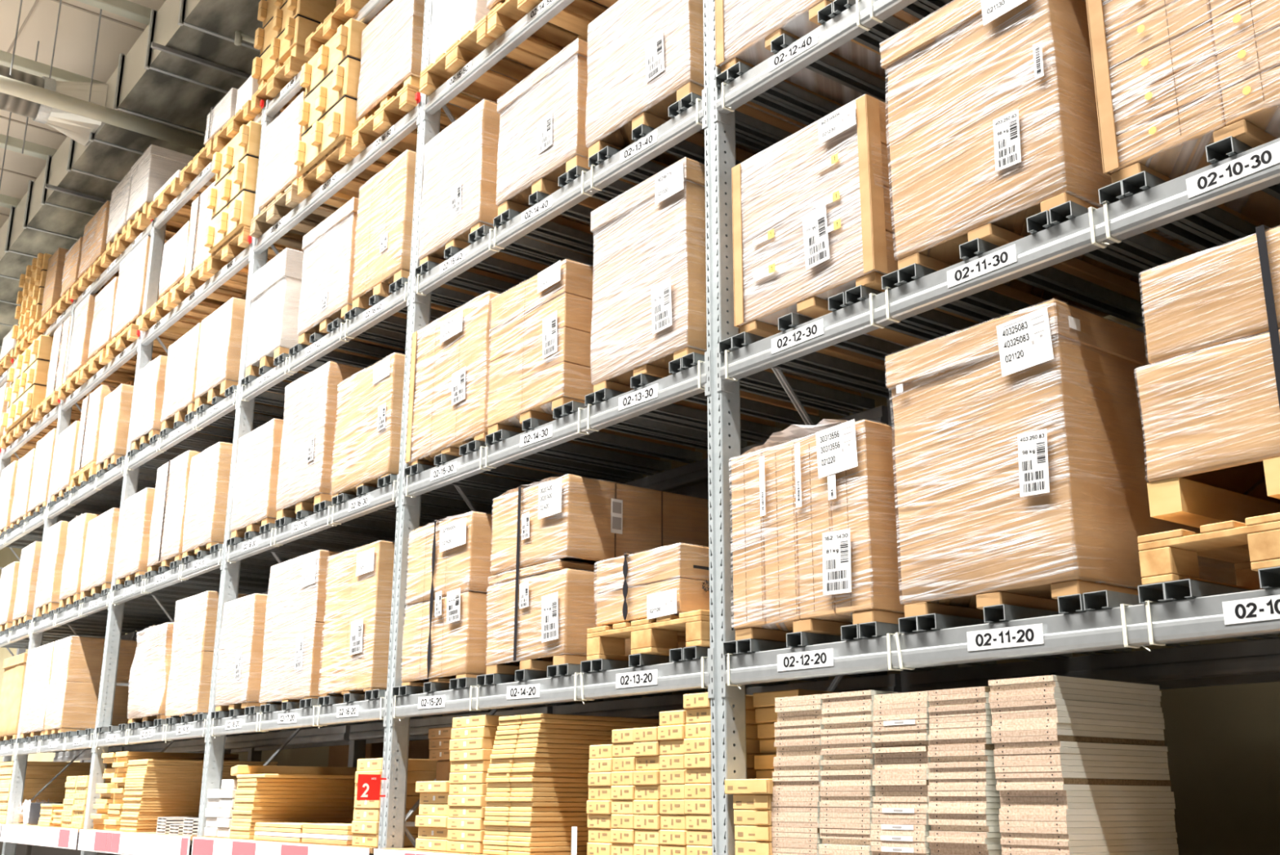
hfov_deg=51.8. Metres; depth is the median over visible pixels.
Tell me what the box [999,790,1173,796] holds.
panel
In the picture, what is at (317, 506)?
channel
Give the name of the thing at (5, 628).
channel
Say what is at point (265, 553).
channel
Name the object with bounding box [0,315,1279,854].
wall
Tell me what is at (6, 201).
roof beam
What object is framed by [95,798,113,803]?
carton
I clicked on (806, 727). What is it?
panel
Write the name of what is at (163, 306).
wooden pallet
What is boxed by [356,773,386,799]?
aisle sign
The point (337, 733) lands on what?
beam
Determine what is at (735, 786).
carton
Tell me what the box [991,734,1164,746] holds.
panel
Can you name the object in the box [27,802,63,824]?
board
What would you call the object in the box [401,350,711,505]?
beam
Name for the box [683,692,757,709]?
carton
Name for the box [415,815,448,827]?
carton
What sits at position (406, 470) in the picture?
channel
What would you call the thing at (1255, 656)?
beam
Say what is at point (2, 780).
carton
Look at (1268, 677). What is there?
beam
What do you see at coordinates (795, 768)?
panel
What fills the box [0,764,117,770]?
carton
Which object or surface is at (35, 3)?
trim
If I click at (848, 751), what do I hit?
panel
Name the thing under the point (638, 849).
carton
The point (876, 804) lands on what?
panel
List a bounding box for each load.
[0,327,17,361]
[0,382,35,448]
[0,460,18,536]
[0,561,20,631]
[0,652,27,740]
[9,448,35,528]
[12,541,41,626]
[20,641,55,737]
[27,428,56,515]
[35,520,69,616]
[41,247,68,317]
[44,635,137,734]
[45,315,85,398]
[51,420,80,501]
[58,512,100,607]
[60,236,97,297]
[66,293,97,378]
[73,384,117,473]
[78,200,118,278]
[80,507,119,599]
[88,276,155,360]
[95,383,133,473]
[106,168,132,250]
[111,235,191,342]
[115,487,155,584]
[126,144,194,230]
[127,622,175,723]
[130,355,203,453]
[146,450,202,571]
[153,169,213,200]
[159,220,226,304]
[160,322,234,438]
[164,591,252,717]
[182,441,232,557]
[183,181,248,277]
[194,297,284,418]
[204,87,238,146]
[214,593,268,711]
[230,417,284,537]
[235,75,284,115]
[244,248,309,382]
[257,92,359,213]
[258,550,344,705]
[275,360,364,519]
[297,197,405,360]
[318,540,395,697]
[331,353,491,505]
[351,150,481,323]
[355,0,492,152]
[400,511,494,686]
[405,291,567,484]
[417,99,593,284]
[429,0,534,80]
[485,473,708,675]
[486,0,608,35]
[487,258,695,460]
[495,38,638,235]
[585,0,808,167]
[590,157,865,426]
[594,542,709,626]
[715,0,921,106]
[728,418,906,641]
[731,93,982,371]
[879,0,1203,317]
[885,299,1236,619]
[1085,0,1279,228]
[1136,224,1279,528]
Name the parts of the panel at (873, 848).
chipboard panel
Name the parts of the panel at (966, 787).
chipboard panel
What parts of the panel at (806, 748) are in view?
chipboard panel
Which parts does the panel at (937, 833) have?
chipboard panel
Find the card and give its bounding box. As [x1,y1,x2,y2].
[571,826,577,854]
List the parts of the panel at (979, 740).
chipboard panel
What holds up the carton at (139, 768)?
on the carton at (144, 771)
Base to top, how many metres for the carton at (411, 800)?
0.067 m
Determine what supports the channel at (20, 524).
on the beam
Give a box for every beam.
[0,49,105,83]
[0,133,57,159]
[0,193,21,208]
[0,360,13,387]
[0,399,61,463]
[0,505,47,549]
[0,619,32,647]
[0,739,17,759]
[10,301,73,363]
[15,729,95,759]
[31,588,111,638]
[45,455,126,523]
[53,746,124,761]
[57,332,140,415]
[70,219,153,313]
[75,0,157,24]
[83,759,91,762]
[93,714,208,751]
[110,543,224,609]
[120,631,137,639]
[123,738,205,752]
[125,383,239,475]
[134,619,175,639]
[136,237,252,351]
[151,102,264,234]
[190,747,248,753]
[208,690,388,742]
[224,473,400,568]
[224,724,350,749]
[238,275,411,408]
[247,95,421,259]
[253,737,383,751]
[259,0,390,122]
[348,706,552,740]
[389,647,714,726]
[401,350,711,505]
[408,734,429,740]
[412,87,707,304]
[414,0,574,122]
[555,673,901,718]
[623,404,888,492]
[669,480,708,499]
[712,0,916,125]
[715,137,1279,393]
[720,586,1279,697]
[909,637,1279,692]
[1134,325,1146,333]
[1134,671,1279,689]
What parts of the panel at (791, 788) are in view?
chipboard panel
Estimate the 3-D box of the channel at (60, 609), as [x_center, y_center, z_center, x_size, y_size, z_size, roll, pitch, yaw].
[-5.413,1.934,13.631,1.131,0.051,0.081,12,-20,-36]
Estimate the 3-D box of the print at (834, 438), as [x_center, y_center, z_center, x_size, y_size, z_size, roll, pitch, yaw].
[0.729,0.050,4.881,0.001,0.095,0.156,12,-22,-36]
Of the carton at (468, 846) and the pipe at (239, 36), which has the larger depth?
the pipe at (239, 36)
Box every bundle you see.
[13,799,30,823]
[253,835,302,842]
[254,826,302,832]
[254,831,302,837]
[255,822,313,828]
[302,822,351,829]
[302,827,354,835]
[302,832,352,839]
[302,837,351,844]
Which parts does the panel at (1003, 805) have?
chipboard panel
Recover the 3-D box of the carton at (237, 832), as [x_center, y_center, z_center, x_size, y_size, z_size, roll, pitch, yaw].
[-2.242,2.776,9.056,1.050,0.024,0.340,12,-20,-36]
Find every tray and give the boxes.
[155,830,172,833]
[156,823,169,826]
[156,826,169,830]
[157,817,198,820]
[157,820,183,823]
[168,826,182,831]
[168,831,184,834]
[169,823,183,827]
[182,824,198,828]
[182,827,197,831]
[182,831,197,835]
[183,817,198,821]
[183,821,198,825]
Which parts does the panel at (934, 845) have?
chipboard panel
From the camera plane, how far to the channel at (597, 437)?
7.04 m
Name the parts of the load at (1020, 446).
lid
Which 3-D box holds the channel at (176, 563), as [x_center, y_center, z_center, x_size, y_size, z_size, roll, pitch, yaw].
[-3.313,1.197,10.998,1.131,0.051,0.081,12,-20,-36]
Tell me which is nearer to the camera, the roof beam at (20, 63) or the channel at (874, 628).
the channel at (874, 628)
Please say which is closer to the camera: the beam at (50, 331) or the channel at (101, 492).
the channel at (101, 492)
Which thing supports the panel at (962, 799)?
on the chipboard panel
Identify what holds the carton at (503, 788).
on the carton at (488, 793)
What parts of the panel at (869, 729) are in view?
chipboard panel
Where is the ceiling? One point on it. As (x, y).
(77, 32)
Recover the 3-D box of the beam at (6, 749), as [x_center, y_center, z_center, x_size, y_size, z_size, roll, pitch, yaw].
[-7.343,3.669,14.857,0.084,0.195,2.758,12,-20,-36]
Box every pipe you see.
[0,75,204,151]
[234,30,254,45]
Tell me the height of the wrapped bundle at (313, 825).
0.026 m
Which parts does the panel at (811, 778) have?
chipboard panel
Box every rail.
[0,823,78,848]
[77,829,190,854]
[191,836,369,854]
[373,848,463,854]
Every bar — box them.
[44,183,111,203]
[151,41,250,79]
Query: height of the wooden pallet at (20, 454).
0.144 m
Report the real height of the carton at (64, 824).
0.048 m
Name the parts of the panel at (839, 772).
chipboard panel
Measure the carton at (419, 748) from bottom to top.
0.770 m
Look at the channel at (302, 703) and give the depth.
8.29 m
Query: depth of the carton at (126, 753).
11.10 m
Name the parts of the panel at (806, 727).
chipboard panel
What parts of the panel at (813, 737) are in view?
chipboard panel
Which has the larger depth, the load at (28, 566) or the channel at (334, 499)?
the load at (28, 566)
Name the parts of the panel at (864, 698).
chipboard panel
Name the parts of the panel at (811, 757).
chipboard panel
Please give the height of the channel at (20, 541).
0.051 m
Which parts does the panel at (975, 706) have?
chipboard panel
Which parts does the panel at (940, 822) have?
chipboard panel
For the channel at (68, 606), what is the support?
on the beam at (135, 638)
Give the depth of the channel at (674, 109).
6.36 m
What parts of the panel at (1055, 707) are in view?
chipboard panel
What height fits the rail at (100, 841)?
0.170 m
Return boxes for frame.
[0,363,20,760]
[0,546,26,834]
[1,301,147,854]
[80,220,231,854]
[196,106,367,836]
[377,0,572,848]
[702,0,937,854]
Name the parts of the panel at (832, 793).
chipboard panel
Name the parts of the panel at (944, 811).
chipboard panel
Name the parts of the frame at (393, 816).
post, post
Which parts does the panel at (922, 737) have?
chipboard panel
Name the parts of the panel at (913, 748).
chipboard panel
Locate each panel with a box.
[771,806,848,812]
[771,816,819,822]
[771,826,819,832]
[771,836,822,843]
[772,775,830,781]
[772,796,820,801]
[772,847,818,853]
[773,755,823,761]
[773,765,822,771]
[773,786,820,791]
[774,693,822,702]
[774,704,823,712]
[774,724,823,732]
[775,734,821,742]
[776,745,824,751]
[777,714,822,721]
[818,843,871,850]
[819,791,883,796]
[819,801,905,807]
[819,812,876,817]
[819,822,871,828]
[819,833,873,839]
[820,726,875,734]
[820,747,872,755]
[820,759,874,765]
[820,769,872,775]
[821,705,875,714]
[821,715,875,724]
[821,737,873,744]
[821,780,875,786]
[822,695,875,703]
[870,834,932,841]
[871,734,928,742]
[871,746,929,753]
[871,768,928,774]
[871,779,928,785]
[871,813,942,818]
[871,823,937,830]
[871,845,932,853]
[872,712,930,720]
[872,724,928,732]
[873,702,929,710]
[873,801,928,807]
[874,690,930,700]
[874,757,930,764]
[875,791,940,796]
[927,749,994,756]
[927,784,999,791]
[927,808,999,813]
[928,692,989,701]
[928,703,991,712]
[928,715,991,723]
[928,726,991,734]
[928,737,994,746]
[928,761,995,768]
[928,773,995,779]
[928,796,999,802]
[928,818,999,826]
[928,830,1001,837]
[928,842,1003,849]
[988,693,1160,706]
[990,680,1161,696]
[991,704,1163,718]
[991,716,1164,728]
[991,722,1164,734]
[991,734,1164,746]
[993,746,1167,757]
[994,753,1168,763]
[994,759,1168,768]
[994,765,1168,774]
[995,771,1169,780]
[996,777,1171,786]
[998,814,1174,821]
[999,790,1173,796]
[999,808,1174,814]
[999,820,1175,827]
[999,826,1175,834]
[1000,802,1175,808]
[1000,831,1177,839]
[1000,837,1177,846]
[1001,844,1177,853]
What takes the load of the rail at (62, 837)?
attached to the deck at (79, 828)
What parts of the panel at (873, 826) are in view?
chipboard panel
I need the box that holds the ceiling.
[0,0,165,228]
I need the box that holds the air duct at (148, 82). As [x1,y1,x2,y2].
[0,0,266,388]
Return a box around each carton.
[0,760,112,766]
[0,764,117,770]
[0,769,89,775]
[0,773,88,778]
[0,778,66,783]
[0,782,70,787]
[0,786,66,791]
[0,791,65,796]
[0,795,65,800]
[0,800,63,804]
[0,804,30,809]
[0,808,29,813]
[0,813,29,818]
[0,817,28,822]
[37,822,53,826]
[38,819,52,822]
[39,817,53,820]
[40,804,63,806]
[40,806,63,808]
[40,808,62,812]
[40,812,55,814]
[40,814,53,817]
[52,820,62,823]
[53,809,62,812]
[53,814,62,817]
[53,817,62,821]
[53,823,61,826]
[61,809,77,815]
[61,815,75,821]
[61,821,72,827]
[62,798,75,804]
[62,804,73,809]
[64,792,75,798]
[65,781,76,786]
[65,786,76,792]
[66,775,77,782]
[71,816,84,822]
[71,822,84,827]
[72,804,108,810]
[73,810,85,816]
[74,792,87,798]
[74,798,86,804]
[75,781,116,786]
[75,786,88,792]
[76,775,111,781]
[90,813,108,818]
[93,803,123,808]
[93,818,111,823]
[93,823,105,829]
[95,788,110,793]
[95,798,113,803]
[96,782,118,788]
[97,808,107,813]
[99,793,114,798]
[101,752,119,758]
[102,757,116,763]
[102,773,115,777]
[103,768,120,773]
[104,819,123,824]
[104,824,120,830]
[107,808,122,813]
[107,813,127,819]
[108,804,133,808]
[110,787,128,793]
[111,761,128,767]
[111,777,128,782]
[112,798,124,803]
[113,793,200,798]
[115,751,238,759]
[115,756,239,762]
[115,772,128,777]
[115,782,124,787]
[116,767,128,772]
[120,814,199,817]
[120,819,157,822]
[120,822,157,826]
[120,825,158,828]
[120,827,158,831]
[121,806,223,808]
[121,811,199,814]
[121,817,157,820]
[122,798,199,800]
[122,808,199,812]
[123,803,199,806]
[124,778,202,782]
[124,781,222,784]
[124,783,201,787]
[124,786,226,790]
[124,789,200,792]
[124,792,200,795]
[124,795,200,798]
[124,800,199,803]
[125,775,243,779]
[126,773,236,777]
[127,761,276,765]
[127,767,231,771]
[127,769,231,773]
[128,759,277,764]
[128,764,234,768]
[204,808,217,817]
[204,826,224,836]
[205,817,225,826]
[206,789,220,798]
[207,798,220,807]
[216,817,233,827]
[217,808,233,817]
[217,827,233,837]
[219,788,236,798]
[219,798,250,808]
[221,779,238,788]
[229,833,254,839]
[230,826,262,830]
[230,830,255,834]
[231,764,359,775]
[231,809,353,813]
[231,817,353,822]
[231,822,351,826]
[232,813,353,817]
[233,805,354,810]
[234,798,354,802]
[234,802,354,806]
[235,790,355,795]
[235,794,355,798]
[236,773,355,779]
[236,777,355,782]
[236,782,357,786]
[236,786,355,791]
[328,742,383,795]
[336,0,395,16]
[351,820,418,834]
[351,832,419,847]
[353,808,422,821]
[354,782,420,795]
[354,795,423,808]
[355,770,435,783]
[356,757,438,771]
[408,739,430,759]
[415,780,449,792]
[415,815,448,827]
[415,838,447,851]
[417,826,448,839]
[418,804,463,815]
[419,792,449,804]
[428,726,452,738]
[428,737,451,749]
[429,748,450,759]
[435,760,451,781]
[446,840,489,853]
[447,795,504,806]
[447,817,484,830]
[447,828,488,841]
[448,737,498,750]
[448,771,498,783]
[448,783,501,795]
[448,806,507,817]
[449,748,493,761]
[450,725,497,739]
[450,760,497,772]
[452,714,504,728]
[482,840,591,846]
[483,820,587,826]
[483,844,586,851]
[483,849,586,854]
[484,796,588,801]
[484,806,586,811]
[484,811,587,816]
[484,815,587,821]
[484,825,589,831]
[484,830,588,836]
[484,835,588,841]
[485,777,587,782]
[486,772,587,777]
[486,782,589,787]
[486,786,588,792]
[486,791,588,796]
[486,801,586,806]
[487,767,589,773]
[488,762,588,768]
[489,752,589,759]
[489,757,588,763]
[492,747,589,754]
[493,737,615,744]
[493,742,595,749]
[494,733,612,740]
[496,728,612,735]
[497,723,638,730]
[498,713,659,723]
[498,718,659,727]
[586,800,611,813]
[586,813,613,828]
[586,842,611,854]
[587,772,611,786]
[588,757,613,772]
[588,786,640,799]
[588,827,611,843]
[589,743,613,758]
[610,785,648,799]
[610,828,639,843]
[610,842,637,854]
[611,728,633,743]
[611,770,634,785]
[611,800,633,813]
[611,813,644,828]
[612,742,638,757]
[612,756,635,771]
[632,726,660,742]
[633,741,660,756]
[633,770,660,785]
[633,800,675,814]
[633,844,660,854]
[634,814,661,829]
[635,755,660,770]
[635,785,660,799]
[635,829,660,844]
[657,724,685,740]
[659,709,688,725]
[659,739,684,755]
[659,754,688,769]
[659,768,685,784]
[659,784,711,799]
[659,799,686,814]
[659,829,686,844]
[659,844,687,854]
[660,814,686,830]
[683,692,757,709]
[684,722,762,739]
[684,737,762,754]
[684,752,755,768]
[684,783,711,798]
[684,799,752,814]
[685,706,759,724]
[685,768,765,783]
[685,813,711,830]
[685,829,711,845]
[686,844,711,854]
[724,778,790,794]
[733,794,782,809]
[733,809,777,825]
[734,825,773,841]
[734,840,774,854]
[752,688,837,707]
[754,754,776,769]
[755,706,777,723]
[755,769,773,778]
[757,722,776,738]
[759,738,777,754]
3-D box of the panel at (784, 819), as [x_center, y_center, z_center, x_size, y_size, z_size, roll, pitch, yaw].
[0.782,1.463,4.924,0.575,0.017,0.238,12,-20,-36]
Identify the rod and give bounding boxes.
[0,111,11,187]
[9,0,22,75]
[22,40,39,153]
[48,0,62,77]
[88,8,102,102]
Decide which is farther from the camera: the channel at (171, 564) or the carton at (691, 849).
the channel at (171, 564)
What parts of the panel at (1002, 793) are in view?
chipboard panel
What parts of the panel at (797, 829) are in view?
chipboard panel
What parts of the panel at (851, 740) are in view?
chipboard panel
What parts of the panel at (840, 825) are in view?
chipboard panel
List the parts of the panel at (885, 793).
chipboard panel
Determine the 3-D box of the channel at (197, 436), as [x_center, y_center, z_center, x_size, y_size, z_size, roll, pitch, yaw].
[-3.703,0.130,11.834,1.131,0.051,0.081,12,-20,-36]
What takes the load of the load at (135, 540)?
on the channel at (118, 586)
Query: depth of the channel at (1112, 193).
4.36 m
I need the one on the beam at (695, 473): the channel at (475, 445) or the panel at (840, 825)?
the channel at (475, 445)
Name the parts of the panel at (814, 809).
chipboard panel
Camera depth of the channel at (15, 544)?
16.64 m
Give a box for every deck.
[6,823,83,831]
[83,828,196,839]
[197,835,414,853]
[381,847,489,854]
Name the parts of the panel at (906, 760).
chipboard panel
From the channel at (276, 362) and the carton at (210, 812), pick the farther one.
the channel at (276, 362)
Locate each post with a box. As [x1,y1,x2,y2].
[247,747,262,761]
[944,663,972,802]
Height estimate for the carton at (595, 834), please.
0.057 m
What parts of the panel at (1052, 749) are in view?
chipboard panel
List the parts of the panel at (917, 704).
chipboard panel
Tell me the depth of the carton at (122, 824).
10.46 m
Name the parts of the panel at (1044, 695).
chipboard panel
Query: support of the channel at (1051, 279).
on the beam at (1142, 329)
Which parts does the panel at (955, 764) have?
chipboard panel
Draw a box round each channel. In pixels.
[0,532,42,542]
[0,537,34,544]
[0,631,66,639]
[0,646,28,648]
[1,531,42,540]
[3,644,28,648]
[3,739,110,747]
[4,628,68,637]
[5,528,42,537]
[6,542,28,547]
[6,627,103,638]
[7,527,43,537]
[7,642,44,645]
[10,626,105,638]
[11,738,118,746]
[12,625,105,637]
[13,524,44,533]
[16,640,51,644]
[17,622,124,635]
[18,520,44,528]
[18,737,132,745]
[21,519,44,527]
[21,637,57,641]
[24,620,128,633]
[26,515,70,523]
[26,619,135,632]
[26,736,140,745]
[32,511,77,521]
[32,617,139,630]
[34,616,144,629]
[35,735,149,743]
[39,507,79,517]
[41,506,97,515]
[41,613,152,626]
[42,734,159,742]
[47,502,102,514]
[48,610,159,624]
[49,500,110,513]
[49,733,168,742]
[50,609,164,623]
[55,608,166,622]
[56,496,119,509]
[57,606,170,621]
[59,732,179,741]
[63,491,120,504]
[65,603,176,618]
[66,489,120,502]
[67,730,191,740]
[71,487,120,499]
[72,485,121,497]
[73,600,176,615]
[75,599,175,613]
[75,729,201,739]
[80,480,143,492]
[81,597,175,611]
[84,595,177,610]
[88,475,145,488]
[88,728,204,737]
[90,473,156,488]
[92,592,177,606]
[96,470,155,484]
[98,468,157,483]
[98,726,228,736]
[101,589,176,602]
[103,587,185,600]
[106,462,158,476]
[108,724,239,735]
[111,584,189,598]
[115,457,158,470]
[115,583,199,597]
[118,724,248,734]
[119,455,165,468]
[121,723,255,733]
[124,579,250,595]
[127,450,168,462]
[128,722,257,733]
[129,448,179,461]
[131,722,266,733]
[134,575,258,594]
[137,573,266,593]
[139,442,199,455]
[142,720,279,732]
[144,571,269,591]
[147,569,269,589]
[149,435,205,451]
[152,433,212,449]
[153,719,287,730]
[157,718,296,730]
[158,565,270,584]
[159,429,215,445]
[162,427,233,444]
[164,717,169,724]
[168,716,311,728]
[169,560,270,579]
[173,420,234,438]
[173,560,270,577]
[181,556,270,573]
[181,715,325,727]
[184,413,253,431]
[184,555,271,572]
[188,410,262,430]
[194,713,335,726]
[195,406,266,425]
[196,550,284,566]
[198,712,346,725]
[200,403,284,423]
[209,544,288,561]
[210,711,352,724]
[211,395,284,417]
[213,542,302,559]
[214,710,364,724]
[224,387,284,407]
[226,537,306,555]
[228,384,285,404]
[229,708,382,722]
[230,536,343,554]
[240,377,285,394]
[244,374,290,391]
[244,530,361,551]
[244,706,383,720]
[248,706,383,719]
[258,365,306,381]
[259,524,366,546]
[259,704,413,719]
[264,522,378,544]
[264,703,422,718]
[273,355,315,373]
[275,518,395,542]
[278,352,326,369]
[279,516,395,540]
[281,701,442,716]
[288,346,366,368]
[293,342,380,368]
[296,509,422,532]
[299,698,456,715]
[305,697,469,714]
[309,333,405,358]
[313,502,426,527]
[317,696,476,712]
[319,500,439,524]
[323,695,490,712]
[327,321,405,349]
[331,495,444,519]
[332,317,406,344]
[337,493,469,518]
[343,693,513,710]
[344,310,406,334]
[349,306,407,330]
[356,484,493,514]
[364,689,534,707]
[368,293,449,320]
[372,688,545,706]
[377,476,493,505]
[384,473,507,502]
[389,280,462,309]
[391,686,560,705]
[395,276,476,305]
[399,684,575,704]
[404,465,511,493]
[410,462,537,489]
[414,265,501,294]
[421,260,517,293]
[423,681,603,702]
[434,453,564,483]
[444,245,541,280]
[449,678,629,699]
[457,676,641,698]
[459,443,630,483]
[467,440,642,481]
[468,230,557,266]
[476,224,595,267]
[476,674,653,696]
[484,673,671,695]
[485,432,657,475]
[493,213,595,256]
[493,429,671,472]
[501,208,595,249]
[515,669,705,692]
[522,417,702,463]
[528,191,595,224]
[546,664,558,677]
[552,404,707,450]
[557,662,751,687]
[558,171,617,202]
[563,400,747,448]
[568,165,635,195]
[580,660,768,685]
[584,391,766,443]
[588,151,648,184]
[591,658,788,684]
[595,387,781,439]
[598,145,666,178]
[628,653,829,680]
[630,373,820,428]
[631,123,742,165]
[668,100,773,151]
[669,357,857,416]
[669,647,868,676]
[680,92,794,146]
[681,351,875,412]
[683,645,887,675]
[715,69,820,126]
[719,337,892,399]
[723,640,924,671]
[727,61,841,119]
[731,331,891,391]
[736,638,944,670]
[770,33,888,104]
[777,312,910,360]
[786,631,996,665]
[817,2,886,53]
[827,292,946,341]
[832,0,911,39]
[840,623,1048,660]
[844,284,979,335]
[858,621,1072,658]
[881,270,999,323]
[897,262,1033,317]
[897,615,1106,654]
[902,0,937,19]
[916,613,1132,653]
[918,0,955,10]
[959,237,1145,326]
[982,604,1199,646]
[1026,209,1155,278]
[1048,200,1191,267]
[1057,593,1271,639]
[1082,589,1279,637]
[1097,180,1226,251]
[1121,170,1257,244]
[1137,582,1169,603]
[1163,578,1250,600]
[1205,135,1279,199]
[1257,566,1279,588]
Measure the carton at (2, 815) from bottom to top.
0.044 m
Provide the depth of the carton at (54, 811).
12.24 m
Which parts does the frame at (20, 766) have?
post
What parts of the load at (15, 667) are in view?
lid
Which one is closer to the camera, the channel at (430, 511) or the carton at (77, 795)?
the channel at (430, 511)
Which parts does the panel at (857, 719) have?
chipboard panel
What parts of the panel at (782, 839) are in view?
chipboard panel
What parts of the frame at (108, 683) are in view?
post, post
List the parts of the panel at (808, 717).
chipboard panel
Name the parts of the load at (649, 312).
lid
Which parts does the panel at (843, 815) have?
chipboard panel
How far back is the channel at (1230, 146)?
3.87 m
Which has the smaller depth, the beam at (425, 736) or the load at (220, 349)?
the beam at (425, 736)
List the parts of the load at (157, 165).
lid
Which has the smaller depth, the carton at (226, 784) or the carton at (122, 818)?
the carton at (226, 784)
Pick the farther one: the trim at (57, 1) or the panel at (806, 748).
the trim at (57, 1)
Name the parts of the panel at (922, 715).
chipboard panel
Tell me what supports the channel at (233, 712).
on the beam at (418, 726)
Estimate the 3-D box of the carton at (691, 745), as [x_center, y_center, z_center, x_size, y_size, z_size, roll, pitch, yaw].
[0.440,1.311,5.401,0.551,0.057,0.161,12,-20,-36]
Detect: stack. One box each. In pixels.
[0,334,53,431]
[11,253,53,345]
[204,120,303,253]
[251,0,336,89]
[293,17,403,173]
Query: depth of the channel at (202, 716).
9.66 m
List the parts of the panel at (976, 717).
chipboard panel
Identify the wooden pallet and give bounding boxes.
[0,355,17,382]
[0,423,48,452]
[10,450,28,463]
[13,329,53,356]
[16,408,80,438]
[31,310,54,339]
[35,390,87,424]
[48,288,97,320]
[57,368,131,403]
[69,265,119,299]
[69,461,97,489]
[79,348,155,386]
[91,240,122,279]
[105,323,178,364]
[115,213,181,252]
[138,291,222,338]
[146,177,207,227]
[170,260,248,311]
[179,138,216,191]
[206,226,304,281]
[212,99,283,152]
[249,183,349,249]
[250,55,307,114]
[297,137,401,207]
[304,0,388,57]
[351,83,469,162]
[419,15,563,110]
[487,0,620,59]
[586,609,710,660]
[1137,512,1279,590]
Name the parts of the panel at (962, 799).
chipboard panel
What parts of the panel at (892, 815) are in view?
chipboard panel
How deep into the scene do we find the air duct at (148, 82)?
14.89 m
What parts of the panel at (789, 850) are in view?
chipboard panel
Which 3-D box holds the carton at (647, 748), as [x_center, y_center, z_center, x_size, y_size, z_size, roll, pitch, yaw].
[0.237,1.386,5.655,0.551,0.057,0.165,12,-20,-36]
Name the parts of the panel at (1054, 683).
chipboard panel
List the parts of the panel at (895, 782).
chipboard panel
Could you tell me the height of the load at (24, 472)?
0.853 m
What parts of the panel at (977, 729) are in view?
chipboard panel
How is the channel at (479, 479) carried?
on the beam at (695, 380)
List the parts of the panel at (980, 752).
chipboard panel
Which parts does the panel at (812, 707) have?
chipboard panel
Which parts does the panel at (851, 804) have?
chipboard panel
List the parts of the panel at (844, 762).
chipboard panel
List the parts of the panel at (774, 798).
chipboard panel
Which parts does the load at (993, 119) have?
lid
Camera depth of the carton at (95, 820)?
11.24 m
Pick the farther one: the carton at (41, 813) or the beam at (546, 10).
the carton at (41, 813)
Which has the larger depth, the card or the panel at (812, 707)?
the card
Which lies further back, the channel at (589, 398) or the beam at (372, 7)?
the beam at (372, 7)
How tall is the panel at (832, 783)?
0.017 m
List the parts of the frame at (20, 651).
post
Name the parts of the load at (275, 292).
lid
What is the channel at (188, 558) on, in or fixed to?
on the beam
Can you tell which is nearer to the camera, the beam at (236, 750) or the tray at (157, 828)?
the tray at (157, 828)
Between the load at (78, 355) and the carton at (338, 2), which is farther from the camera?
the load at (78, 355)
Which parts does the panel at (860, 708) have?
chipboard panel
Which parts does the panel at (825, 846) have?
chipboard panel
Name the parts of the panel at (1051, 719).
chipboard panel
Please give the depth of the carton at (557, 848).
6.15 m
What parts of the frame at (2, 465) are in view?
post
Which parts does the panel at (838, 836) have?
chipboard panel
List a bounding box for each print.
[821,426,852,451]
[822,104,851,121]
[893,808,902,811]
[893,848,902,850]
[1003,314,1044,344]
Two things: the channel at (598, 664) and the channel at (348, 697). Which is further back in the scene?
the channel at (348, 697)
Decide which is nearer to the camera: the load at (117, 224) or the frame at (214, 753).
the frame at (214, 753)
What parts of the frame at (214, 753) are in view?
post, post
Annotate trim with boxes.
[0,115,66,136]
[0,168,36,178]
[6,0,39,53]
[51,0,144,31]
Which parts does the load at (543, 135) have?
lid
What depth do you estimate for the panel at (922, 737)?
4.43 m
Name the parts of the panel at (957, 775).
chipboard panel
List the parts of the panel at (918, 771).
chipboard panel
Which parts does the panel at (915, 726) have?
chipboard panel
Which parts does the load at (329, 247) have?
lid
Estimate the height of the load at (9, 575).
0.786 m
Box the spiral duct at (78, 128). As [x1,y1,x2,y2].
[0,64,107,146]
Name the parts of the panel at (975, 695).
chipboard panel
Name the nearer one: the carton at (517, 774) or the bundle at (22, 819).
the carton at (517, 774)
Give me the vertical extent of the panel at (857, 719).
0.017 m
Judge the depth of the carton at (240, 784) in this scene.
8.85 m
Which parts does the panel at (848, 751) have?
chipboard panel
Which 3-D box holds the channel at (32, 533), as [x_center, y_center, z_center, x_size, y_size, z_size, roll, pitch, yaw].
[-7.114,1.327,16.110,1.131,0.051,0.081,12,-20,-36]
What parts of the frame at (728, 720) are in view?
post, post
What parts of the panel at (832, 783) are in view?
chipboard panel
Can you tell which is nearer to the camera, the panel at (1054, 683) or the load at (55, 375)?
the panel at (1054, 683)
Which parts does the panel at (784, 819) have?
chipboard panel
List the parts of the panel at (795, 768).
chipboard panel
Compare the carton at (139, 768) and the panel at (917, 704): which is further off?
the carton at (139, 768)
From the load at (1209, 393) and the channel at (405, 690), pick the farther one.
the channel at (405, 690)
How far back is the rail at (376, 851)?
6.89 m
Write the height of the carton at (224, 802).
0.060 m
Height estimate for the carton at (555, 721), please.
0.020 m
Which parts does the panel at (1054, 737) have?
chipboard panel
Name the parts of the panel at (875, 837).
chipboard panel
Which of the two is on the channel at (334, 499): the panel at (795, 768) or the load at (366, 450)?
the load at (366, 450)
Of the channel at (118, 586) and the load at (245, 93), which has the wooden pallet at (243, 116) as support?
the load at (245, 93)
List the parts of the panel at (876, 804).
chipboard panel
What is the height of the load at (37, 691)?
0.921 m
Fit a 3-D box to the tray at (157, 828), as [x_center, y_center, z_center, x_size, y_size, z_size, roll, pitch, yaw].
[-3.451,3.056,10.048,0.400,0.022,0.200,12,-20,-36]

